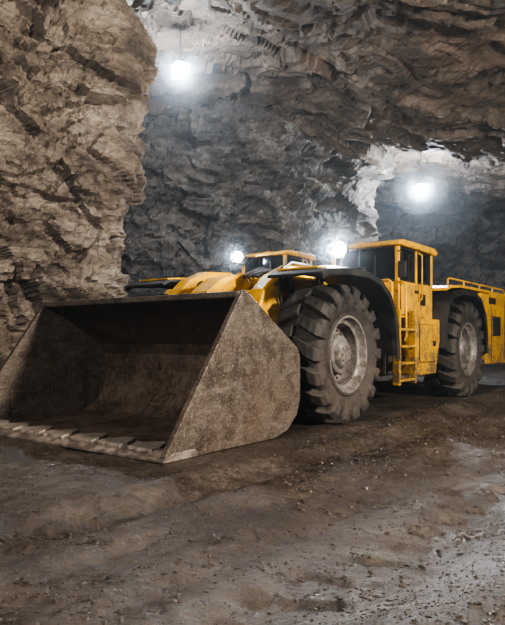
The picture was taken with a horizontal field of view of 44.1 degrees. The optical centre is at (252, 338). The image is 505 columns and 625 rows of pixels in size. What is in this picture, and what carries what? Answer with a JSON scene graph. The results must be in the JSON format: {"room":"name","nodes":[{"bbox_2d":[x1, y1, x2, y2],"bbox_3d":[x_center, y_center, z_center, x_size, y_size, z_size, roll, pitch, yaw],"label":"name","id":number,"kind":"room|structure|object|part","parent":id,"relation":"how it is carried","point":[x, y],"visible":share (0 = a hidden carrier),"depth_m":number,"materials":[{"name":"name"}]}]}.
{"room":"underground passage","nodes":[
{"label":"underground passage","id":0,"kind":"room"},
{"bbox_2d":[0,0,159,367],"bbox_3d":[-6.536,-3.832,5.848,9.587,10.765,29.056,0,0,5],"label":"wall","id":1,"kind":"structure","parent":0,"point":[77,77],"depth_m":11.71,"materials":[{"name":"beige stone"}]},
{"bbox_2d":[0,363,504,624],"bbox_3d":[9.725,1.272,13.200,47.450,0.225,42.400,0,0,0],"label":"floor","id":2,"kind":"structure","parent":0,"point":[84,554],"depth_m":4.22,"materials":[{"name":"brown soil"}]},
{"bbox_2d":[128,250,315,296],"bbox_3d":[1.213,-0.972,18.535,2.734,4.524,11.277,0,0,37],"label":"loader","id":3,"kind":"object","parent":2,"relation":"on","point":[271,260],"visible":0.03,"depth_m":16.81,"materials":[{"name":"metal"}]},
{"bbox_2d":[234,251,244,263],"bbox_3d":[-0.347,-2.171,16.855,0.298,0.353,0.267,0,0,0],"label":"work lamp","id":4,"kind":"object","parent":3,"relation":"attached to","point":[239,256],"depth_m":16.79,"materials":[{"name":"white metal"}]},
{"bbox_2d":[0,239,504,463],"bbox_3d":[1.784,-0.551,12.535,4.597,3.678,13.350,0,0,37],"label":"loader","id":5,"kind":"object","parent":2,"relation":"on","point":[218,361],"visible":1,"depth_m":9.29,"materials":[{"name":"metal"}]},
{"bbox_3d":[-3.490,1.165,8.497,0.390,0.070,0.370,0,0,37],"label":"bucket wear plate","id":6,"kind":"part","parent":5,"relation":"part of","materials":[{"name":"metal"}]},
{"bbox_3d":[-3.107,1.165,8.216,0.392,0.070,0.364,0,0,37],"label":"bucket wear plate","id":7,"kind":"part","parent":5,"relation":"part of","materials":[{"name":"metal"}]},
{"bbox_3d":[-2.697,1.165,7.909,0.410,0.070,0.385,0,0,37],"label":"bucket wear plate","id":8,"kind":"part","parent":5,"relation":"part of","materials":[{"name":"metal"}]},
{"bbox_3d":[-2.290,1.165,7.613,0.397,0.070,0.396,0,0,37],"label":"bucket wear plate","id":9,"kind":"part","parent":5,"relation":"part of","materials":[{"name":"metal"}]},
{"bbox_3d":[-1.874,1.165,7.298,0.417,0.070,0.378,0,0,37],"label":"bucket wear plate","id":10,"kind":"part","parent":5,"relation":"part of","materials":[{"name":"metal"}]},
{"bbox_3d":[-1.480,1.165,6.993,0.394,0.070,0.383,0,0,37],"label":"bucket wear plate","id":11,"kind":"part","parent":5,"relation":"part of","materials":[{"name":"metal"}]},
{"bbox_3d":[-1.081,1.165,6.691,0.359,0.070,0.385,0,0,37],"label":"bucket wear plate","id":12,"kind":"part","parent":5,"relation":"part of","materials":[{"name":"metal"}]},
{"bbox_3d":[-0.903,-0.175,10.841,0.250,2.030,2.190,0,0,37],"label":"boom arm","id":13,"kind":"part","parent":5,"relation":"part of","materials":[{"name":"yellow paint"}]},
{"bbox_3d":[-0.487,-0.750,9.938,0.360,0.590,1.107,0,0,37],"label":"dogbone lever","id":14,"kind":"part","parent":5,"relation":"part of","materials":[{"name":"yellow paint"}]},
{"bbox_3d":[0.495,-0.175,9.788,0.250,2.030,2.190,0,0,37],"label":"boom arm","id":15,"kind":"part","parent":5,"relation":"part of","materials":[{"name":"yellow paint"}]},
{"bbox_3d":[2.329,-0.489,10.829,0.057,1.091,0.294,0,0,-31],"label":"handrail","id":16,"kind":"part","parent":5,"relation":"part of","materials":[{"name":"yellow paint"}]},
{"bbox_3d":[2.519,0.165,10.886,0.140,1.330,0.060,0,0,37],"label":"ladder rail","id":17,"kind":"part","parent":5,"relation":"part of","materials":[{"name":"yellow metal"}]},
{"bbox_3d":[2.662,-0.489,11.205,0.057,1.091,0.294,0,0,-31],"label":"handrail","id":18,"kind":"part","parent":5,"relation":"part of","materials":[{"name":"yellow metal"}]},
{"bbox_2d":[398,260,406,277],"bbox_3d":[2.631,-1.210,10.952,0.160,0.300,0.060,0,0,37],"label":"mirror","id":19,"kind":"object","parent":5,"relation":"attached to","point":[402,265],"depth_m":10.92,"materials":[{"name":"black metal"}]},
{"bbox_3d":[3.033,0.165,12.258,0.890,1.070,1.190,0,0,37],"label":"tank","id":20,"kind":"part","parent":5,"relation":"part of","materials":[{"name":"yellow metal"}]},
{"bbox_3d":[2.924,-0.720,11.620,0.025,0.580,0.760,0,0,37],"label":"door panel","id":21,"kind":"part","parent":5,"relation":"part of","materials":[{"name":"yellow paint"}]},
{"bbox_3d":[2.940,0.165,11.445,0.140,1.330,0.060,0,0,37],"label":"ladder rail","id":22,"kind":"part","parent":5,"relation":"part of","materials":[{"name":"yellow metal"}]},
{"bbox_3d":[3.350,0.100,11.919,0.025,0.700,0.750,0,0,37],"label":"tank door","id":23,"kind":"part","parent":5,"relation":"part of","materials":[{"name":"yellow paint"}]},
{"bbox_3d":[5.307,-1.190,14.604,0.038,0.160,4.234,0,0,37],"label":"rail","id":24,"kind":"part","parent":5,"relation":"part of","materials":[{"name":"yellow metal"}]},
{"bbox_2d":[493,316,500,335],"bbox_3d":[6.011,-0.290,15.361,0.012,0.480,0.650,0,0,37],"label":"grille","id":25,"kind":"object","parent":5,"relation":"attached to","point":[496,319],"depth_m":15.34,"materials":[{"name":"black metal"}]},
{"bbox_2d":[0,387,504,624],"bbox_3d":[1.422,1.263,11.477,7.719,0.248,19.653,0,0,27],"label":"gravel","id":26,"kind":"object","parent":2,"relation":"on","point":[458,540],"visible":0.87,"depth_m":4.00,"materials":[{"name":"stone"}]},
{"bbox_2d":[120,94,401,296],"bbox_3d":[-2.353,-3.840,22.893,21.188,10.780,10.800,0,0,-42],"label":"wall","id":27,"kind":"structure","parent":0,"point":[224,178],"depth_m":22.09,"materials":[{"name":"grey stone"}]},
{"bbox_2d":[131,0,504,214],"bbox_3d":[9.715,-7.281,13.240,47.430,3.508,42.480,0,0,0],"label":"ceiling","id":28,"kind":"structure","parent":0,"point":[422,82],"depth_m":17.53,"materials":[{"name":"grey stone"}]},
{"bbox_2d":[174,27,186,74],"bbox_3d":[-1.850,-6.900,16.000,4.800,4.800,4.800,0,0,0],"label":"lamp","id":29,"kind":"object","parent":28,"relation":"hanging from","point":[180,64],"visible":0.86,"depth_m":15.92,"materials":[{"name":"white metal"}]},
{"bbox_3d":[-1.850,-6.900,16.000,0.300,0.300,0.300,0,0,0],"label":"bulb","id":30,"kind":"part","parent":29,"relation":"part of","materials":[{"name":"white glass"}]},
{"bbox_2d":[416,181,424,191],"bbox_3d":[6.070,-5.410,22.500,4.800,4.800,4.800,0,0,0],"label":"lamp","id":31,"kind":"object","parent":28,"relation":"hanging from","point":[420,188],"visible":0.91,"depth_m":22.39,"materials":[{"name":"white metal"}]},
{"bbox_3d":[6.070,-5.410,22.500,0.300,0.300,0.300,0,0,0],"label":"bulb","id":32,"kind":"part","parent":31,"relation":"part of","materials":[{"name":"white glass"}]},
{"bbox_2d":[376,203,504,293],"bbox_3d":[22.929,-3.840,17.446,18.650,10.780,53.569,0,0,-38],"label":"wall","id":33,"kind":"structure","parent":0,"point":[469,246],"depth_m":32.39,"materials":[{"name":"grey stone"}]}
]}

